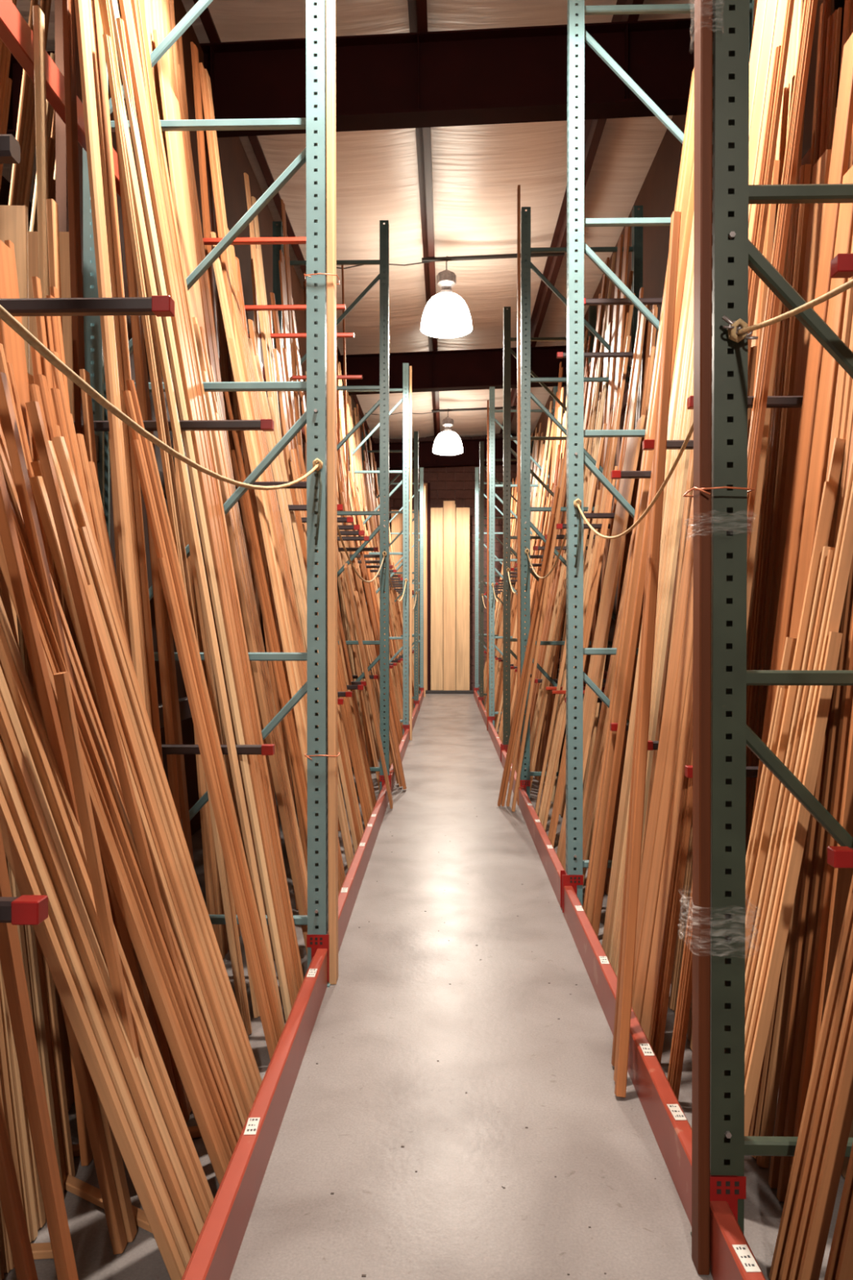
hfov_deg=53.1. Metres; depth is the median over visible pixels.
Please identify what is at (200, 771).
wood strip
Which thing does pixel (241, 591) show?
wood strip
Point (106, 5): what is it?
wood strip
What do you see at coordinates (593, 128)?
roof purlin
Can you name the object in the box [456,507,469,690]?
board
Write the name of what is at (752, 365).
wood strip
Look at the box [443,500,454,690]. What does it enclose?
board
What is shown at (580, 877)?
shoe
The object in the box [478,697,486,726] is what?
beam
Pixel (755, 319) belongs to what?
plank
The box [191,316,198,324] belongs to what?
wood strip
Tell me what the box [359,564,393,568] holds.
divider arm
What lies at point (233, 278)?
wood strip
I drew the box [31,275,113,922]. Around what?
wood strip
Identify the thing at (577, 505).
rope
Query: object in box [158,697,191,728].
beam
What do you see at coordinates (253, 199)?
wood strip
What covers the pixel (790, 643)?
wood strip
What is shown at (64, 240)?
plank
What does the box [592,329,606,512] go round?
plank
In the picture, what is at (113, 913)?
wood strip
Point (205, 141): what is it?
wood strip
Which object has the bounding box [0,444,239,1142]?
wood strip
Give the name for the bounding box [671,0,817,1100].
wood strip
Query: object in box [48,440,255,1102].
wood strip
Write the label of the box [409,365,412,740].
board
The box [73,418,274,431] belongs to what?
divider arm
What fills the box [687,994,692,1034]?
wood strip
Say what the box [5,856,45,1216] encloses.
wood strip
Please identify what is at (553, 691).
divider arm
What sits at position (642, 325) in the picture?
plank
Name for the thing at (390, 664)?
divider arm
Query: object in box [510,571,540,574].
divider arm
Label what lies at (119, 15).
wood strip
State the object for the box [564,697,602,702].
divider arm
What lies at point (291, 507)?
divider arm
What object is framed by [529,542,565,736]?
plank
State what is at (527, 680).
wood strip
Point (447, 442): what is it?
dome lamp
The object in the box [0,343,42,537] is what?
wood strip
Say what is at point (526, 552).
rope
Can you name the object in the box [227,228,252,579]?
plank
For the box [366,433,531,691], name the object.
wall
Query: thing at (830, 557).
wood strip
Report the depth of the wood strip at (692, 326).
3.58 m
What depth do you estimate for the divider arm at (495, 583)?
13.50 m
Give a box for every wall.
[0,175,32,231]
[54,0,368,835]
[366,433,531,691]
[532,0,834,727]
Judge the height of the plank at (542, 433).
4.394 m
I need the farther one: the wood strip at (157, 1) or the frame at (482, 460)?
the frame at (482, 460)
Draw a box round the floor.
[2,691,844,1279]
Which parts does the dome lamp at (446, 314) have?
lamp shade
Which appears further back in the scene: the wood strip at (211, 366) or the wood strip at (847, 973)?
the wood strip at (211, 366)
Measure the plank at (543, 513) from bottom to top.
2.956 m
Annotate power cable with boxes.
[336,261,430,269]
[364,411,436,415]
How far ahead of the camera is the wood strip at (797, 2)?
3.49 m
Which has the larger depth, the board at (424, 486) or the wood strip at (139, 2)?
the board at (424, 486)
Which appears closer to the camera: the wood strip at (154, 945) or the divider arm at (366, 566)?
the wood strip at (154, 945)
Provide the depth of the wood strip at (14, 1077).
2.00 m
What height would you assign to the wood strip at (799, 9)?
4.608 m
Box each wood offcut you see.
[30,1242,53,1259]
[64,1174,152,1233]
[71,1125,201,1156]
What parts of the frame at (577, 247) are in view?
post, post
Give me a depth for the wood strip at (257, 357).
4.95 m
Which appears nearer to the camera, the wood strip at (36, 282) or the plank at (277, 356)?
the wood strip at (36, 282)
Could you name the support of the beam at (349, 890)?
on the floor
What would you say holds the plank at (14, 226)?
on the floor
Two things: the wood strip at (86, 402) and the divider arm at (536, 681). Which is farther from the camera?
the divider arm at (536, 681)
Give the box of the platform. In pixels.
[418,689,473,693]
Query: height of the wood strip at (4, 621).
1.780 m
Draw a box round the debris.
[315,824,656,1276]
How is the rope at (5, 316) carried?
attached to the frame at (315, 384)
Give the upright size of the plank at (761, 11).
4.148 m
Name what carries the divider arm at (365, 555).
attached to the beam
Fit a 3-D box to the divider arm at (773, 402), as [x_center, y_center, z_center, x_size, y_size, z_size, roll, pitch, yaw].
[1.220,-0.763,2.733,0.756,0.100,0.060,0,1,1]
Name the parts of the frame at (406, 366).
post, post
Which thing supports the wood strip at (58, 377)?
on the floor
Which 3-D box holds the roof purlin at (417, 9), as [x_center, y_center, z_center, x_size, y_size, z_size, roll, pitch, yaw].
[-0.039,-4.479,7.099,0.140,0.200,25.300,0,1,1]
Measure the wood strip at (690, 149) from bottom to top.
4.272 m
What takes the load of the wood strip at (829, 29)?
on the floor
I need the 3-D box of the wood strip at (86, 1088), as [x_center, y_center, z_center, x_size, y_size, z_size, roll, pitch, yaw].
[-0.915,0.190,1.909,0.453,2.448,0.040,0,1,-15]
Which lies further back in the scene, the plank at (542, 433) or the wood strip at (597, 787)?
the plank at (542, 433)
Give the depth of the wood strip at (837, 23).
3.15 m
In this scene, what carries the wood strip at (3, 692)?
on the floor
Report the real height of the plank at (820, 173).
3.077 m
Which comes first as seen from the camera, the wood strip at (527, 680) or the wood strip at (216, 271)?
the wood strip at (216, 271)
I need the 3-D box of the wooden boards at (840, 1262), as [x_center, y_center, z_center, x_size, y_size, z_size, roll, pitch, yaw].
[0.269,-1.421,9.507,5.368,5.492,17.230,0,1,1]
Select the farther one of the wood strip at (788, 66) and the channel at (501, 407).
the channel at (501, 407)
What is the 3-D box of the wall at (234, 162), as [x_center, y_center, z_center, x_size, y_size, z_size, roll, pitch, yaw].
[-1.529,-1.537,11.886,0.050,5.668,15.770,0,1,1]
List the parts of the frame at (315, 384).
post, post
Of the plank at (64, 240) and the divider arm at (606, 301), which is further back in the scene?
the divider arm at (606, 301)
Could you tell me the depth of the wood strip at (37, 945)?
2.19 m
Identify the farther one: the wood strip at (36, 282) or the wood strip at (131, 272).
the wood strip at (131, 272)
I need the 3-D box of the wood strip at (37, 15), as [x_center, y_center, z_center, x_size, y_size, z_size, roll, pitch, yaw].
[-1.273,-0.356,2.886,0.080,3.517,0.045,0,1,1]
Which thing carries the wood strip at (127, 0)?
on the floor
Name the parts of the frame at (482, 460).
post, post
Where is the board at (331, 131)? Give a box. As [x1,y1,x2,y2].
[325,0,338,984]
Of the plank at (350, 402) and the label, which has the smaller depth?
the label
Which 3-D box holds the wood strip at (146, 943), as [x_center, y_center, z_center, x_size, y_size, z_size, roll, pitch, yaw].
[-0.754,0.444,1.987,0.665,1.936,0.032,-1,1,-42]
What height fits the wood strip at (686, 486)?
2.360 m
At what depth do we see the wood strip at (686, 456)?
3.49 m
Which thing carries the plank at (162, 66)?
on the floor
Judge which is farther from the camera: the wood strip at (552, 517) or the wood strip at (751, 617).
the wood strip at (552, 517)
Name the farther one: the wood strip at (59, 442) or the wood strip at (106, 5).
the wood strip at (106, 5)
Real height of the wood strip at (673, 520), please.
3.688 m
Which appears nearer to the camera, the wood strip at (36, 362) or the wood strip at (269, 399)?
the wood strip at (36, 362)
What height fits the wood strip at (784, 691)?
1.278 m
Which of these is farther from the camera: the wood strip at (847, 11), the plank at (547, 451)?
the plank at (547, 451)
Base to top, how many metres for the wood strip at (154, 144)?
4.503 m
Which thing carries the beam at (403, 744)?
on the floor
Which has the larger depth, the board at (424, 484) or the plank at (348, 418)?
the board at (424, 484)
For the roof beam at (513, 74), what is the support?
attached to the wall at (5, 185)
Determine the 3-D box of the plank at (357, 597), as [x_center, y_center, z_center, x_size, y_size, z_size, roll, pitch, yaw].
[-0.465,0.433,8.004,0.559,1.799,0.104,0,1,32]
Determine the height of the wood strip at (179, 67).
4.118 m
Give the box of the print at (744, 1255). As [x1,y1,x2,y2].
[736,1246,755,1266]
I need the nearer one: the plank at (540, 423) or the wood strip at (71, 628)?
the wood strip at (71, 628)
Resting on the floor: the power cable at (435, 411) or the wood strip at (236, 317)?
the wood strip at (236, 317)
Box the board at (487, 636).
[486,400,488,730]
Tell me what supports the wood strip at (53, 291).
on the floor
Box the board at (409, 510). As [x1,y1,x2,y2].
[408,510,413,671]
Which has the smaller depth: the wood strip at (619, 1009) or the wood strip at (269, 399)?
the wood strip at (619, 1009)
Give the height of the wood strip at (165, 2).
4.746 m
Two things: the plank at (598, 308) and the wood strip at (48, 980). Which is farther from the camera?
the plank at (598, 308)
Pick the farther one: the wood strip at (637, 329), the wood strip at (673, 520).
the wood strip at (637, 329)
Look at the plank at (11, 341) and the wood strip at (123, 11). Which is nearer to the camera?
the plank at (11, 341)
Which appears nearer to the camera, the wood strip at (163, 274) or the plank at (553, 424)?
the wood strip at (163, 274)
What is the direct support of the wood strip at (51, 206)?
on the floor
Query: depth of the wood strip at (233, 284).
4.60 m
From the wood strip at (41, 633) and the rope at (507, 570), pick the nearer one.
the wood strip at (41, 633)
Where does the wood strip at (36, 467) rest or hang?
on the floor
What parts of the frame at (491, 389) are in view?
post, post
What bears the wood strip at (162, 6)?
on the floor
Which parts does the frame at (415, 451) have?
post, post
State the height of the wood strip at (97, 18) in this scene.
3.787 m
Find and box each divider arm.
[0,133,20,164]
[0,295,174,316]
[0,894,48,924]
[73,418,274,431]
[161,743,275,755]
[203,236,306,244]
[235,481,306,488]
[244,304,346,311]
[248,333,354,338]
[275,374,362,379]
[278,504,343,511]
[280,516,353,523]
[292,524,359,530]
[293,536,368,541]
[296,546,378,551]
[337,530,364,535]
[337,691,352,697]
[337,697,343,704]
[346,680,366,685]
[346,684,364,689]
[349,554,379,557]
[351,560,385,563]
[351,675,378,679]
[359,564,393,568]
[368,662,396,666]
[369,569,396,572]
[375,574,400,577]
[378,577,403,580]
[389,580,403,582]
[389,582,403,585]
[389,585,409,587]
[391,659,400,662]
[495,582,515,584]
[498,579,517,582]
[510,568,541,570]
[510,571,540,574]
[510,666,559,669]
[515,563,548,566]
[530,555,557,558]
[533,546,587,550]
[534,679,606,683]
[545,534,595,539]
[545,686,604,690]
[551,690,604,693]
[555,523,610,528]
[556,351,655,358]
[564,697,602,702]
[583,297,662,306]
[583,512,615,518]
[610,470,651,479]
[610,722,629,731]
[642,439,693,450]
[647,740,658,750]
[684,765,758,777]
[687,395,803,409]
[827,846,852,868]
[831,253,852,278]
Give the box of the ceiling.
[1,0,836,439]
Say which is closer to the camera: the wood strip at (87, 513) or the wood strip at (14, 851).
the wood strip at (14, 851)
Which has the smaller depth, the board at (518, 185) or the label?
the label
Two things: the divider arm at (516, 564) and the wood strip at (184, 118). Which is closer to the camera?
the wood strip at (184, 118)
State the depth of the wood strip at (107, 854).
2.04 m
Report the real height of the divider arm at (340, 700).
0.100 m
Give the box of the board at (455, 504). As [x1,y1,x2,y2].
[454,504,455,689]
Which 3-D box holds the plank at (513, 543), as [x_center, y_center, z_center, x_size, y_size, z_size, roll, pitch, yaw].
[1.427,-0.276,15.843,0.393,3.043,0.118,0,1,1]
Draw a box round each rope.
[0,305,322,545]
[337,524,386,591]
[383,550,407,604]
[405,577,417,611]
[481,582,492,612]
[491,566,507,606]
[506,546,526,599]
[524,495,577,590]
[573,328,728,568]
[722,279,852,342]
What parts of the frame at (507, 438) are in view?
post, post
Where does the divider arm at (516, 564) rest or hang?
attached to the beam
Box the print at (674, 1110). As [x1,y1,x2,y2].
[669,1105,684,1116]
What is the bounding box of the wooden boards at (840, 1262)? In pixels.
[0,0,852,1279]
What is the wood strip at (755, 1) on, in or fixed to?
on the floor
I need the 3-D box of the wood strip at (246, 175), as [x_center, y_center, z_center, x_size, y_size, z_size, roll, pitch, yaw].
[-0.903,-0.807,5.425,0.562,4.358,0.046,0,1,16]
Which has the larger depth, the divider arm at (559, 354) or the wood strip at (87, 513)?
the divider arm at (559, 354)
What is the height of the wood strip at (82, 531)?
1.713 m
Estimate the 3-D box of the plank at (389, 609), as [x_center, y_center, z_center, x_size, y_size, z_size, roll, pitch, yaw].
[-0.478,0.027,12.868,0.464,2.510,0.090,0,1,3]
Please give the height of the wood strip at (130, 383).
2.233 m
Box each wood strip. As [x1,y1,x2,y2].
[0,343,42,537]
[0,372,167,1071]
[0,425,242,1134]
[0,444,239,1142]
[0,461,80,829]
[0,536,226,1185]
[0,568,137,1242]
[0,596,213,1208]
[0,622,209,1222]
[0,666,204,1227]
[0,672,202,1236]
[0,694,198,1253]
[0,738,191,1257]
[0,746,190,1268]
[0,786,185,1279]
[0,826,78,1279]
[0,961,37,1242]
[0,1097,38,1279]
[4,240,36,462]
[4,854,45,1230]
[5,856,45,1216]
[6,362,62,607]
[6,489,236,1152]
[8,591,75,1177]
[16,615,26,671]
[20,895,63,1196]
[23,565,232,1160]
[23,639,71,1111]
[25,401,189,1010]
[26,469,124,954]
[27,373,39,461]
[28,475,245,1128]
[29,383,179,1105]
[30,346,69,629]
[30,460,247,1121]
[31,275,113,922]
[31,598,229,1164]
[32,5,49,297]
[35,373,189,1122]
[35,933,66,1190]
[40,641,227,1168]
[44,315,87,681]
[45,294,62,376]
[46,199,62,337]
[48,286,70,413]
[48,362,113,921]
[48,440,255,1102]
[50,351,88,512]
[50,387,78,485]
[52,435,262,1087]
[53,671,141,1064]
[54,424,191,1113]
[58,487,252,1116]
[59,997,127,1254]
[62,0,85,445]
[64,1022,74,1104]
[66,607,75,645]
[69,413,94,531]
[74,0,142,694]
[75,433,116,608]
[77,526,259,1096]
[79,368,148,994]
[84,0,146,708]
[85,512,239,1012]
[88,0,152,730]
[88,461,133,666]
[88,584,253,1104]
[92,0,163,765]
[97,0,284,1026]
[102,0,252,1035]
[102,34,248,1036]
[109,0,291,1022]
[113,31,182,827]
[115,17,259,1017]
[118,0,293,1008]
[119,15,228,779]
[122,390,277,1046]
[124,0,295,1002]
[125,379,281,1042]
[127,0,295,999]
[128,0,297,998]
[130,0,249,874]
[130,439,275,1048]
[133,90,235,812]
[137,0,248,815]
[137,288,194,867]
[140,0,256,861]
[142,0,216,937]
[146,439,284,1032]
[149,0,221,953]
[151,72,303,983]
[151,200,241,837]
[152,0,225,959]
[154,144,298,993]
[155,0,227,954]
[155,141,300,991]
[155,557,275,1060]
[159,0,229,950]
[160,153,302,986]
[163,0,173,92]
[163,274,244,852]
[167,0,175,95]
[168,0,240,936]
[173,63,258,714]
[174,22,284,862]
[176,45,278,828]
[177,35,190,137]
[177,64,184,119]
[180,101,266,762]
[190,41,220,372]
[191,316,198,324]
[193,323,307,915]
[199,326,307,892]
[200,92,224,403]
[200,370,307,956]
[205,133,232,466]
[209,364,307,890]
[210,231,257,460]
[212,245,306,740]
[212,400,307,899]
[213,204,236,489]
[213,259,306,780]
[214,413,307,910]
[215,233,338,894]
[217,391,307,880]
[224,391,241,478]
[225,333,241,520]
[228,412,306,799]
[229,337,306,751]
[230,244,239,291]
[231,266,344,882]
[231,274,342,886]
[231,293,341,892]
[231,449,306,834]
[231,462,306,839]
[235,256,306,784]
[235,432,306,789]
[236,290,299,747]
[240,478,306,811]
[243,494,306,813]
[244,173,295,596]
[244,329,345,879]
[247,337,351,870]
[248,319,257,355]
[251,195,306,652]
[254,355,354,860]
[256,248,302,637]
[264,548,307,873]
[267,396,357,853]
[269,431,351,853]
[270,292,340,831]
[270,434,351,862]
[271,588,280,652]
[294,715,306,785]
[336,315,342,517]
[341,265,350,554]
[497,513,555,806]
[501,485,559,806]
[506,458,564,806]
[511,445,566,811]
[582,66,694,911]
[582,69,693,906]
[582,587,625,831]
[582,675,613,835]
[582,693,611,838]
[582,709,608,850]
[582,749,604,860]
[582,774,600,885]
[585,89,694,911]
[585,91,694,924]
[591,154,693,937]
[599,328,639,605]
[604,588,644,893]
[604,619,640,888]
[606,329,679,894]
[608,275,693,962]
[610,291,693,964]
[611,288,666,1066]
[611,300,693,968]
[613,313,693,973]
[613,326,664,1081]
[614,211,681,1097]
[614,329,639,512]
[615,339,693,976]
[639,706,659,882]
[640,580,675,875]
[641,367,693,846]
[646,431,693,829]
[649,45,781,1052]
[654,0,794,1064]
[661,439,693,722]
[666,0,809,1085]
[668,811,693,1010]
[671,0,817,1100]
[674,867,692,1013]
[675,494,692,614]
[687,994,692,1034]
[687,1001,692,1040]
[691,636,796,1128]
[744,453,852,1053]
[744,482,852,1084]
[744,631,842,1136]
[745,437,845,918]
[745,480,836,971]
[745,546,835,995]
[745,549,835,1022]
[745,687,787,916]
[746,151,799,705]
[746,164,811,822]
[746,203,796,788]
[746,203,809,853]
[746,308,783,724]
[747,238,852,1136]
[747,346,757,444]
[749,160,780,431]
[750,367,846,1136]
[751,0,757,48]
[752,316,852,1159]
[756,380,852,1168]
[768,425,852,1188]
[768,875,852,1279]
[774,6,794,232]
[777,555,852,1201]
[778,924,852,1279]
[783,0,795,162]
[786,0,799,142]
[787,75,795,129]
[787,603,852,1185]
[788,974,852,1279]
[794,0,800,75]
[795,0,805,184]
[797,0,804,53]
[797,1017,852,1279]
[809,2,823,184]
[811,702,852,1071]
[812,0,831,171]
[818,13,833,159]
[824,7,842,151]
[838,0,852,90]
[847,133,852,171]
[849,0,852,36]
[849,127,852,168]
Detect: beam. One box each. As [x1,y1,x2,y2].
[0,0,86,151]
[6,10,844,146]
[94,434,98,462]
[109,457,176,499]
[112,147,279,401]
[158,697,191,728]
[181,934,328,1279]
[294,411,306,443]
[337,345,566,395]
[337,775,390,953]
[368,438,520,470]
[389,724,409,793]
[408,700,418,730]
[418,687,423,711]
[473,688,479,706]
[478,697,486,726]
[487,716,502,762]
[501,744,516,793]
[518,780,565,910]
[562,875,692,1225]
[603,670,608,679]
[620,389,628,417]
[710,1175,765,1279]
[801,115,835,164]
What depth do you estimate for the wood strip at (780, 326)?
3.23 m
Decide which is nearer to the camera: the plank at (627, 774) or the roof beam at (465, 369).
the plank at (627, 774)
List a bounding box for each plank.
[0,204,29,373]
[0,240,93,1165]
[26,231,74,421]
[106,395,149,997]
[153,29,274,959]
[170,87,207,348]
[199,62,297,909]
[204,68,295,809]
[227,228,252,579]
[235,259,261,628]
[253,329,259,356]
[273,348,338,835]
[290,294,352,770]
[337,546,379,791]
[338,403,379,717]
[338,551,379,774]
[343,563,392,808]
[345,452,379,711]
[346,404,369,715]
[346,409,368,711]
[348,395,366,602]
[348,405,354,467]
[350,416,369,662]
[354,535,379,666]
[354,591,398,783]
[355,568,402,786]
[358,546,406,789]
[360,563,395,749]
[363,449,379,564]
[364,505,403,712]
[364,506,403,719]
[365,466,390,653]
[366,509,403,711]
[368,429,373,477]
[374,534,406,711]
[389,608,403,686]
[393,562,413,678]
[484,600,502,705]
[495,542,514,681]
[495,614,516,728]
[495,620,516,732]
[502,511,544,743]
[506,422,541,685]
[510,492,517,595]
[511,476,516,525]
[511,480,514,521]
[513,467,517,516]
[524,578,555,745]
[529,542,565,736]
[530,432,542,520]
[530,440,542,530]
[530,453,542,545]
[530,462,538,521]
[533,428,553,577]
[533,586,551,689]
[536,426,551,541]
[538,257,609,784]
[538,308,599,782]
[538,422,554,527]
[539,451,547,543]
[548,361,561,517]
[552,367,563,483]
[556,361,591,777]
[556,437,631,857]
[558,359,592,771]
[559,427,635,863]
[561,414,645,870]
[582,234,623,789]
[582,305,647,800]
[582,321,613,697]
[588,315,605,539]
[591,305,612,547]
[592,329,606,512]
[595,226,630,733]
[601,214,693,959]
[631,0,767,1005]
[631,0,778,1024]
[640,0,786,1042]
[689,299,782,1050]
[751,33,852,828]
[751,142,777,346]
[763,149,831,725]
[771,84,784,257]
[789,165,852,639]
[814,203,826,295]
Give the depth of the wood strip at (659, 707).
3.89 m
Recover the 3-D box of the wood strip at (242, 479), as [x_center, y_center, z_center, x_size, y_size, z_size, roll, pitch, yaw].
[-0.672,0.312,4.082,0.430,2.151,0.026,0,1,-13]
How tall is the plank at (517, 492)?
4.069 m
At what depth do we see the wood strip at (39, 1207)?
2.05 m
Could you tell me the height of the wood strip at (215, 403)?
2.431 m
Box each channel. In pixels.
[422,252,564,262]
[431,406,515,412]
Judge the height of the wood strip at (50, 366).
2.264 m
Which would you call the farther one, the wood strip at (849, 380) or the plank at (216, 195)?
the plank at (216, 195)
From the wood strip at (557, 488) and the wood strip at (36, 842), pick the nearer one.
the wood strip at (36, 842)
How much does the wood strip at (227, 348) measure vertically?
4.229 m
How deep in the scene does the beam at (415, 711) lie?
13.48 m
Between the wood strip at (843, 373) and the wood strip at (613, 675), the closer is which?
the wood strip at (843, 373)
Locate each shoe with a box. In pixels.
[520,779,530,786]
[564,871,583,884]
[710,1175,746,1199]
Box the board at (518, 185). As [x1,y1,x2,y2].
[516,184,519,804]
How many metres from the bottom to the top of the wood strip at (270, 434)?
2.548 m
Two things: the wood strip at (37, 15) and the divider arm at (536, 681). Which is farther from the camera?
the divider arm at (536, 681)
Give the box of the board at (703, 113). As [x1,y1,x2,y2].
[691,0,712,1275]
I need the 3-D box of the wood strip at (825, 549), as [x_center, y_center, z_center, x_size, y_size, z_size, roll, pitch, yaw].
[0.907,0.582,2.258,0.328,1.656,0.032,0,1,0]
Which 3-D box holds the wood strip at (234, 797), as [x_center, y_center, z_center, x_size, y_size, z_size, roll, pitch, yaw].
[-0.881,-0.463,3.233,0.514,3.722,0.032,0,1,-5]
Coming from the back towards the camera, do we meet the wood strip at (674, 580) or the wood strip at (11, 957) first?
the wood strip at (674, 580)
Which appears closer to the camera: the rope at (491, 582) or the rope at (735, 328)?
the rope at (735, 328)
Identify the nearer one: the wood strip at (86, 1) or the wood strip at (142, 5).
the wood strip at (86, 1)
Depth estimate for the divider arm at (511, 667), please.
10.33 m
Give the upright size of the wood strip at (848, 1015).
2.898 m
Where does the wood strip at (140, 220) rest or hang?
on the floor
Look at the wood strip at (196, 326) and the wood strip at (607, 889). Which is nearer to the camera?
the wood strip at (196, 326)
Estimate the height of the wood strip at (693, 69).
4.216 m
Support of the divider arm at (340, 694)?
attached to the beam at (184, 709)
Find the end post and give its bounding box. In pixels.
[427,482,430,690]
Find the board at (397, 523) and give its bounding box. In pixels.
[391,510,403,613]
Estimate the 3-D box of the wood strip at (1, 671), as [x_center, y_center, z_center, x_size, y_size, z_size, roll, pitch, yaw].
[-0.710,0.700,1.854,0.497,1.427,0.038,-1,1,-42]
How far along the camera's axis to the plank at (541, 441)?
12.50 m
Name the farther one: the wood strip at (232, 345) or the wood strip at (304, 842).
the wood strip at (304, 842)
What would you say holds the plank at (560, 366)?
on the floor
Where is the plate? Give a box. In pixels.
[306,931,328,946]
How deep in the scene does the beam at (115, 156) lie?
3.66 m
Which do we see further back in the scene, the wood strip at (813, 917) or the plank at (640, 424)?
the plank at (640, 424)
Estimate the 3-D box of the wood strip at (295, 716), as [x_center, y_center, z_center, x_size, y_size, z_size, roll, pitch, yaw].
[-0.847,-0.176,4.994,0.426,3.106,0.048,0,1,-7]
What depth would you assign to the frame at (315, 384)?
3.45 m
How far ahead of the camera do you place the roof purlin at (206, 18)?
7.88 m
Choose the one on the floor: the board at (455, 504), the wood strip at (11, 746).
the wood strip at (11, 746)
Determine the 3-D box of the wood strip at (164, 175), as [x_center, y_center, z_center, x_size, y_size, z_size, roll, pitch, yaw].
[-0.873,-0.883,3.344,0.764,4.559,0.027,0,1,-1]
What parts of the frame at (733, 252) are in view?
post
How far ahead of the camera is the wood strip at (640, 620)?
4.69 m
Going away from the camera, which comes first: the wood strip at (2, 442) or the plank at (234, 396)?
the wood strip at (2, 442)
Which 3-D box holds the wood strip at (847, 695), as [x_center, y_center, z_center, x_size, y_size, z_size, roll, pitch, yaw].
[1.008,0.463,2.109,0.256,1.897,0.050,0,1,-7]
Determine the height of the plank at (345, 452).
4.166 m
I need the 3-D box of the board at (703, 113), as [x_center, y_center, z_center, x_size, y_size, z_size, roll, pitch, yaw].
[0.621,-0.885,1.918,0.029,4.597,0.091,0,1,1]
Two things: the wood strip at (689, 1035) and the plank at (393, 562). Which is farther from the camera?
the plank at (393, 562)
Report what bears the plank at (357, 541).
on the floor
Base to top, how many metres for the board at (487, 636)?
4.697 m
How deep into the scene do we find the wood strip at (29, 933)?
2.14 m
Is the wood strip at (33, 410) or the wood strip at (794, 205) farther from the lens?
the wood strip at (794, 205)
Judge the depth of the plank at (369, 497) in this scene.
13.09 m
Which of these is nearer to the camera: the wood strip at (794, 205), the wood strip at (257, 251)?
the wood strip at (794, 205)
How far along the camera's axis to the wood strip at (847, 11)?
3.06 m
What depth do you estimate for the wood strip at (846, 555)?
2.13 m
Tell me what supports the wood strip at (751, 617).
on the floor
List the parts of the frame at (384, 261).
post, post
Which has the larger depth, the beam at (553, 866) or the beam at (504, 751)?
the beam at (504, 751)
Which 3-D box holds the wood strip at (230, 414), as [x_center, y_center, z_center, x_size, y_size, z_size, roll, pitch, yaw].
[-0.697,0.156,4.101,0.491,2.464,0.026,0,1,-13]
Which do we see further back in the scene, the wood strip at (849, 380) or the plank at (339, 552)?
the plank at (339, 552)
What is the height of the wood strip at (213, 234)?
3.510 m
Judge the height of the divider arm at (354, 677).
0.100 m
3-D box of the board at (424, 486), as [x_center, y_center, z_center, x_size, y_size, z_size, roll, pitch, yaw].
[-0.039,-1.031,18.195,0.030,4.497,0.070,0,1,1]
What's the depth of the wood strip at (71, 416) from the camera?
2.55 m
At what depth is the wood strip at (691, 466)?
3.79 m
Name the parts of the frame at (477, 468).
post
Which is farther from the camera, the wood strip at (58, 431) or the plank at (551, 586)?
the plank at (551, 586)
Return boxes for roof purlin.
[192,0,374,443]
[407,0,439,436]
[499,0,644,433]
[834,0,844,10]
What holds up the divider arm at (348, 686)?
attached to the beam at (184, 709)
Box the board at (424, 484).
[421,483,427,689]
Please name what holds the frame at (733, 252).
on the floor
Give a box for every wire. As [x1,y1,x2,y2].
[303,273,339,284]
[304,752,340,759]
[683,486,755,497]
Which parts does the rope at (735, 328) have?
chain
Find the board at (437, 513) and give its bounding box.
[431,507,443,689]
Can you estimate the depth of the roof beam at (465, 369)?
13.23 m
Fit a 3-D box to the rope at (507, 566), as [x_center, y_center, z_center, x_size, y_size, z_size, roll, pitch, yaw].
[0.908,-0.630,10.665,0.036,0.365,2.942,0,1,1]
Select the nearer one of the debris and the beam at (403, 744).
the debris
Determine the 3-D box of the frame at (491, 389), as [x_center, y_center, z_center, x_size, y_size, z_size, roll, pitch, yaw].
[1.388,-1.149,12.158,1.020,4.886,0.120,0,1,1]
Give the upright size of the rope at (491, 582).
0.365 m
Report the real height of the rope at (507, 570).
0.365 m
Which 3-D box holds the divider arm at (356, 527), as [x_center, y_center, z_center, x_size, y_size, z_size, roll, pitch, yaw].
[-0.870,-0.803,6.103,0.786,0.100,0.060,0,1,1]
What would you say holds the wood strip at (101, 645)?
on the floor
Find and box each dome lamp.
[420,260,472,337]
[432,411,463,455]
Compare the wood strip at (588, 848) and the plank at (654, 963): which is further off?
the wood strip at (588, 848)
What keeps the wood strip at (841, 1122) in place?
on the floor
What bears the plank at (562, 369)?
on the floor
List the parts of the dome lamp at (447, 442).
lamp shade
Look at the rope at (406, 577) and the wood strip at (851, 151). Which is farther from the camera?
the rope at (406, 577)
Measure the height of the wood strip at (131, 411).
2.190 m
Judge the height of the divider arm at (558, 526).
0.100 m
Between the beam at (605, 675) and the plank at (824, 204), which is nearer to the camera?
the plank at (824, 204)
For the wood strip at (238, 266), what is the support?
on the floor
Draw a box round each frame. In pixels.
[82,0,330,986]
[272,220,389,799]
[337,363,409,740]
[362,431,419,712]
[377,467,423,694]
[475,466,520,693]
[479,440,533,705]
[488,386,559,727]
[502,306,596,744]
[520,205,643,798]
[563,0,754,913]
[690,0,852,1235]
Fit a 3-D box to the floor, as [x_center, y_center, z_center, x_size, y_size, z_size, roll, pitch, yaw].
[0.268,1.413,7.238,9.000,0.120,25.850,0,1,1]
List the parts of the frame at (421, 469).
post, post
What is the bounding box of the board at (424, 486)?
[423,485,425,697]
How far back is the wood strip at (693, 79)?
4.15 m
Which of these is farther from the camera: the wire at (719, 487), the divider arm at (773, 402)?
the divider arm at (773, 402)
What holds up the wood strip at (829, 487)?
on the floor
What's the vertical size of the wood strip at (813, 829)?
2.356 m

